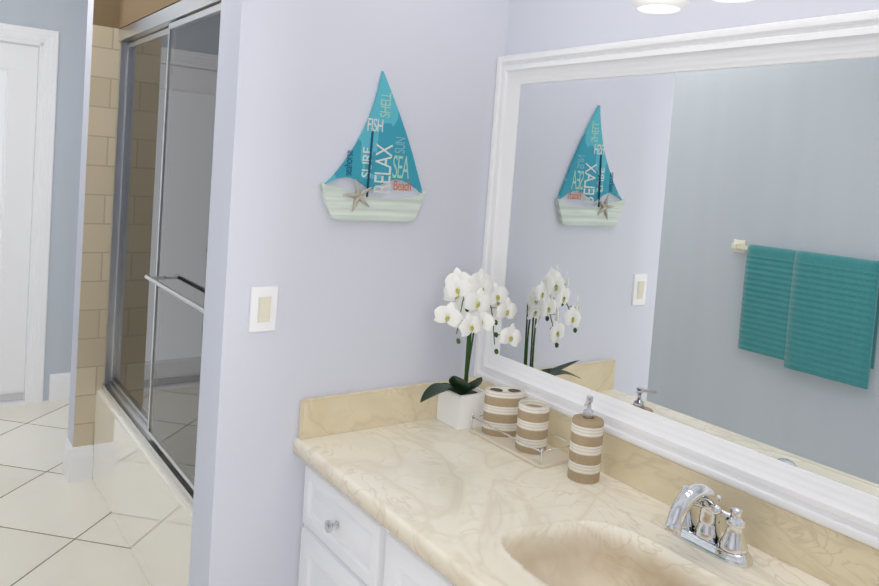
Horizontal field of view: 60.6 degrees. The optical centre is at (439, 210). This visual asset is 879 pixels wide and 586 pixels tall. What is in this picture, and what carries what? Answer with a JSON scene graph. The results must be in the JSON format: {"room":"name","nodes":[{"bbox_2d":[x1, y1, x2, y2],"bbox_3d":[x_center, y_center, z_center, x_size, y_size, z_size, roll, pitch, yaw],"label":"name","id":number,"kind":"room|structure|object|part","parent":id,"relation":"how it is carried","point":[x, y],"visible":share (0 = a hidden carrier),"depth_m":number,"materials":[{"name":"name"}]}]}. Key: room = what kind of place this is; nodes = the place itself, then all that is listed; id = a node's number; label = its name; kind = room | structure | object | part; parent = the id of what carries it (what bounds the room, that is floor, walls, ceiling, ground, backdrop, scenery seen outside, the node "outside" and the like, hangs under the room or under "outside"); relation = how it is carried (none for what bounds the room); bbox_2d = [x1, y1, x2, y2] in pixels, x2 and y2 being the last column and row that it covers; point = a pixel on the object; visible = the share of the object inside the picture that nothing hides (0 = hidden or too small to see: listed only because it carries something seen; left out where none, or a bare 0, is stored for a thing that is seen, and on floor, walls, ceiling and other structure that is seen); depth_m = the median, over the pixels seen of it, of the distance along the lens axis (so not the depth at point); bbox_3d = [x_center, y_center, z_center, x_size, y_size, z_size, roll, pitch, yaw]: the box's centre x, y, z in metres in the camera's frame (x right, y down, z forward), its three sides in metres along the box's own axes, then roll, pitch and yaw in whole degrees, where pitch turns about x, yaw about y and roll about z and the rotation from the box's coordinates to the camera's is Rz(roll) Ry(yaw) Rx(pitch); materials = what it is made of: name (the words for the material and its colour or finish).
{"room":"bathroom","nodes":[
{"label":"bathroom","id":0,"kind":"room"},
{"bbox_2d":[0,0,87,400],"bbox_3d":[-2.248,-0.145,4.188,2.010,2.440,0.120,2,4,-36],"label":"wall","id":1,"kind":"structure","parent":0,"point":[67,19],"depth_m":4.21,"materials":[{"name":"blue paint"}]},
{"bbox_2d":[0,42,38,396],"bbox_3d":[-2.608,0.069,3.950,0.814,1.955,0.048,2,4,-36],"label":"door leaf","id":2,"kind":"structure","parent":1,"relation":"in","point":[19,64],"depth_m":4.12,"materials":[{"name":"white wood"}]},
{"bbox_2d":[0,71,5,204],"bbox_3d":[-2.630,0.071,3.874,0.640,1.657,0.080,2,4,-36],"label":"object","id":3,"kind":"structure","parent":2,"relation":"attached to","point":[2,87],"depth_m":4.05,"materials":[{"name":"white metal"}]},
{"bbox_2d":[0,393,23,401],"bbox_3d":[-2.662,1.029,3.978,0.810,0.036,0.010,2,4,-36],"label":"threshold","id":4,"kind":"object","parent":2,"relation":"attached to","point":[11,397],"depth_m":4.18,"materials":[{"name":"silver metal"}]},
{"bbox_2d":[0,23,58,406],"bbox_3d":[-2.602,0.074,3.941,0.994,2.157,0.150,2,4,-36],"label":"door frame","id":5,"kind":"structure","parent":1,"relation":"attached to","point":[45,41],"depth_m":4.15,"materials":[{"name":"white wood"}]},
{"bbox_2d":[49,372,70,400],"bbox_3d":[-1.890,1.014,4.483,0.780,0.150,0.015,2,4,-36],"label":"baseboard","id":6,"kind":"structure","parent":1,"relation":"attached to","point":[59,385],"depth_m":4.28,"materials":[{"name":"white wood"}]},
{"bbox_2d":[0,399,150,585],"bbox_3d":[-0.507,1.371,1.694,2.400,0.060,6.900,2,4,-36],"label":"floor","id":7,"kind":"structure","parent":0,"point":[57,528],"depth_m":2.94,"materials":[{"name":"tile"}]},
{"bbox_2d":[92,0,220,585],"bbox_3d":[-0.721,0.276,2.860,0.790,1.956,1.515,2,4,-36],"label":"shower","id":8,"kind":"object","parent":7,"relation":"on","point":[145,430],"visible":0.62,"depth_m":2.64,"materials":[{"name":"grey glass"}]},
{"bbox_3d":[-1.158,0.050,2.953,0.006,1.445,0.752,2,4,-36],"label":"door glass","id":9,"kind":"part","parent":8,"relation":"part of","materials":[{"name":"clear glass"}]},
{"bbox_3d":[-0.798,0.108,2.358,0.070,1.469,0.776,2,4,-36],"label":"door frame","id":10,"kind":"part","parent":8,"relation":"part of","materials":[{"name":"silver metal"}]},
{"bbox_3d":[-0.775,0.109,2.374,0.006,1.445,0.752,2,4,-36],"label":"door glass","id":11,"kind":"part","parent":8,"relation":"part of","materials":[{"name":"clear glass"}]},
{"bbox_2d":[293,377,878,585],"bbox_3d":[0.382,0.983,1.434,0.633,0.860,1.869,2,4,-36],"label":"bathroom vanity","id":12,"kind":"object","parent":7,"relation":"on","point":[404,486],"visible":0.83,"depth_m":1.67,"materials":[{"name":"white stone"}]},
{"bbox_3d":[-0.264,1.045,1.868,0.019,0.365,0.385,2,4,-36],"label":"door","id":13,"kind":"part","parent":12,"relation":"part of","materials":[{"name":"white wood"}]},
{"bbox_3d":[-0.244,0.771,1.853,0.019,0.155,0.385,2,4,-36],"label":"drawer","id":14,"kind":"part","parent":12,"relation":"part of","materials":[{"name":"white wood"}]},
{"bbox_3d":[-0.004,0.998,1.508,0.019,0.535,0.430,2,4,-36],"label":"door","id":15,"kind":"part","parent":12,"relation":"part of","materials":[{"name":"white wood"}]},
{"bbox_2d":[420,267,521,429],"bbox_3d":[0.073,0.396,2.134,0.280,0.466,0.204,2,4,-36],"label":"orchid","id":16,"kind":"object","parent":12,"relation":"on","point":[482,300],"visible":1,"depth_m":2.13,"materials":[{"name":"white plant"}]},
{"bbox_3d":[0.068,0.575,2.209,0.105,0.100,0.105,2,4,-36],"label":"pot","id":17,"kind":"part","parent":16,"relation":"part of","materials":[{"name":"white ceramic"}]},
{"bbox_3d":[0.103,0.270,2.126,0.246,0.210,0.179,2,4,-36],"label":"flower","id":18,"kind":"part","parent":16,"relation":"part of","materials":[{"name":"white plant"}]},
{"bbox_3d":[0.094,0.372,2.128,0.178,0.342,0.156,2,4,-36],"label":"stem","id":19,"kind":"part","parent":16,"relation":"part of","materials":[{"name":"green plant"}]},
{"bbox_2d":[470,386,569,468],"bbox_3d":[0.227,0.577,2.056,0.130,0.134,0.298,2,4,-36],"label":"tray","id":20,"kind":"object","parent":12,"relation":"on","point":[515,422],"visible":0.9,"depth_m":2.03,"materials":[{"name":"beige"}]},
{"bbox_3d":[0.222,0.640,2.060,0.130,0.009,0.298,2,4,-36],"label":"plate","id":21,"kind":"part","parent":20,"relation":"part of","materials":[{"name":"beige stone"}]},
{"bbox_2d":[567,395,603,484],"bbox_3d":[0.363,0.561,1.857,0.079,0.208,0.078,2,4,-36],"label":"soap dispenser","id":22,"kind":"object","parent":12,"relation":"on","point":[586,441],"visible":1,"depth_m":1.83,"materials":[{"name":"ceramic"}]},
{"bbox_2d":[663,483,753,567],"bbox_3d":[0.520,0.626,1.532,0.174,0.138,0.196,2,4,-36],"label":"faucet","id":23,"kind":"object","parent":12,"relation":"on","point":[687,542],"depth_m":1.51,"materials":[{"name":"silver metal"}]},
{"bbox_2d":[68,0,93,446],"bbox_3d":[-1.201,-0.033,3.505,0.858,2.440,0.120,2,4,-36],"label":"wall","id":24,"kind":"structure","parent":0,"point":[80,216],"depth_m":3.26,"materials":[{"name":"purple paint"}]},
{"bbox_2d":[62,438,92,473],"bbox_3d":[-1.329,1.102,3.617,0.873,0.150,0.015,2,4,-36],"label":"baseboard","id":25,"kind":"structure","parent":24,"relation":"attached to","point":[77,464],"depth_m":3.27,"materials":[{"name":"white wood"}]},
{"bbox_2d":[73,0,119,446],"bbox_3d":[-1.171,-0.027,3.447,0.840,2.440,0.008,2,4,-36],"label":"shower wall tile","id":26,"kind":"structure","parent":24,"relation":"attached to","point":[102,114],"depth_m":3.22,"materials":[{"name":"beige tile"}]},
{"bbox_2d":[119,0,181,28],"bbox_3d":[-0.884,-0.948,2.614,0.080,0.475,1.535,2,4,-36],"label":"wall","id":27,"kind":"structure","parent":0,"point":[132,11],"depth_m":2.96,"materials":[{"name":"brown paint"}]},
{"bbox_2d":[188,0,508,585],"bbox_3d":[-0.226,0.111,2.156,0.835,2.440,0.150,2,4,-36],"label":"wall","id":28,"kind":"structure","parent":0,"point":[359,303],"depth_m":1.99,"materials":[{"name":"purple paint"}]},
{"bbox_2d":[248,286,277,331],"bbox_3d":[-0.446,0.252,1.912,0.072,0.116,0.013,2,4,-36],"label":"light switch","id":29,"kind":"object","parent":28,"relation":"attached to","point":[263,309],"visible":1,"depth_m":1.91,"materials":[{"name":"white plastic"}]},
{"bbox_2d":[320,71,424,221],"bbox_3d":[-0.166,-0.175,2.056,0.330,0.410,0.026,2,4,-36],"label":"art","id":30,"kind":"object","parent":28,"relation":"attached to","point":[379,154],"visible":1,"depth_m":2.06,"materials":[{"name":"blue wood"}]},
{"bbox_2d":[505,0,878,55],"bbox_3d":[-0.078,0.089,2.771,0.120,2.440,4.970,2,4,-36],"label":"wall","id":31,"kind":"structure","parent":0,"point":[538,25],"depth_m":1.93,"materials":[{"name":"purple paint"}]},
{"bbox_2d":[630,0,689,13],"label":"sconce","id":32,"kind":"object","parent":31,"relation":"attached to","point":[659,6],"depth_m":1.68,"materials":[{"name":"white glass"}]},
{"bbox_2d":[474,10,878,548],"bbox_3d":[0.684,0.103,1.572,0.033,0.986,1.841,2,4,-36],"label":"mirror","id":33,"kind":"object","parent":31,"relation":"attached to","point":[680,261],"visible":1,"depth_m":1.69,"materials":[{"name":"white mirror"}]},
{"bbox_2d":[713,0,752,2],"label":"sconce","id":34,"kind":"object","parent":31,"relation":"attached to","point":[726,1],"depth_m":1.57,"materials":[{"name":"white glass"}]}
]}

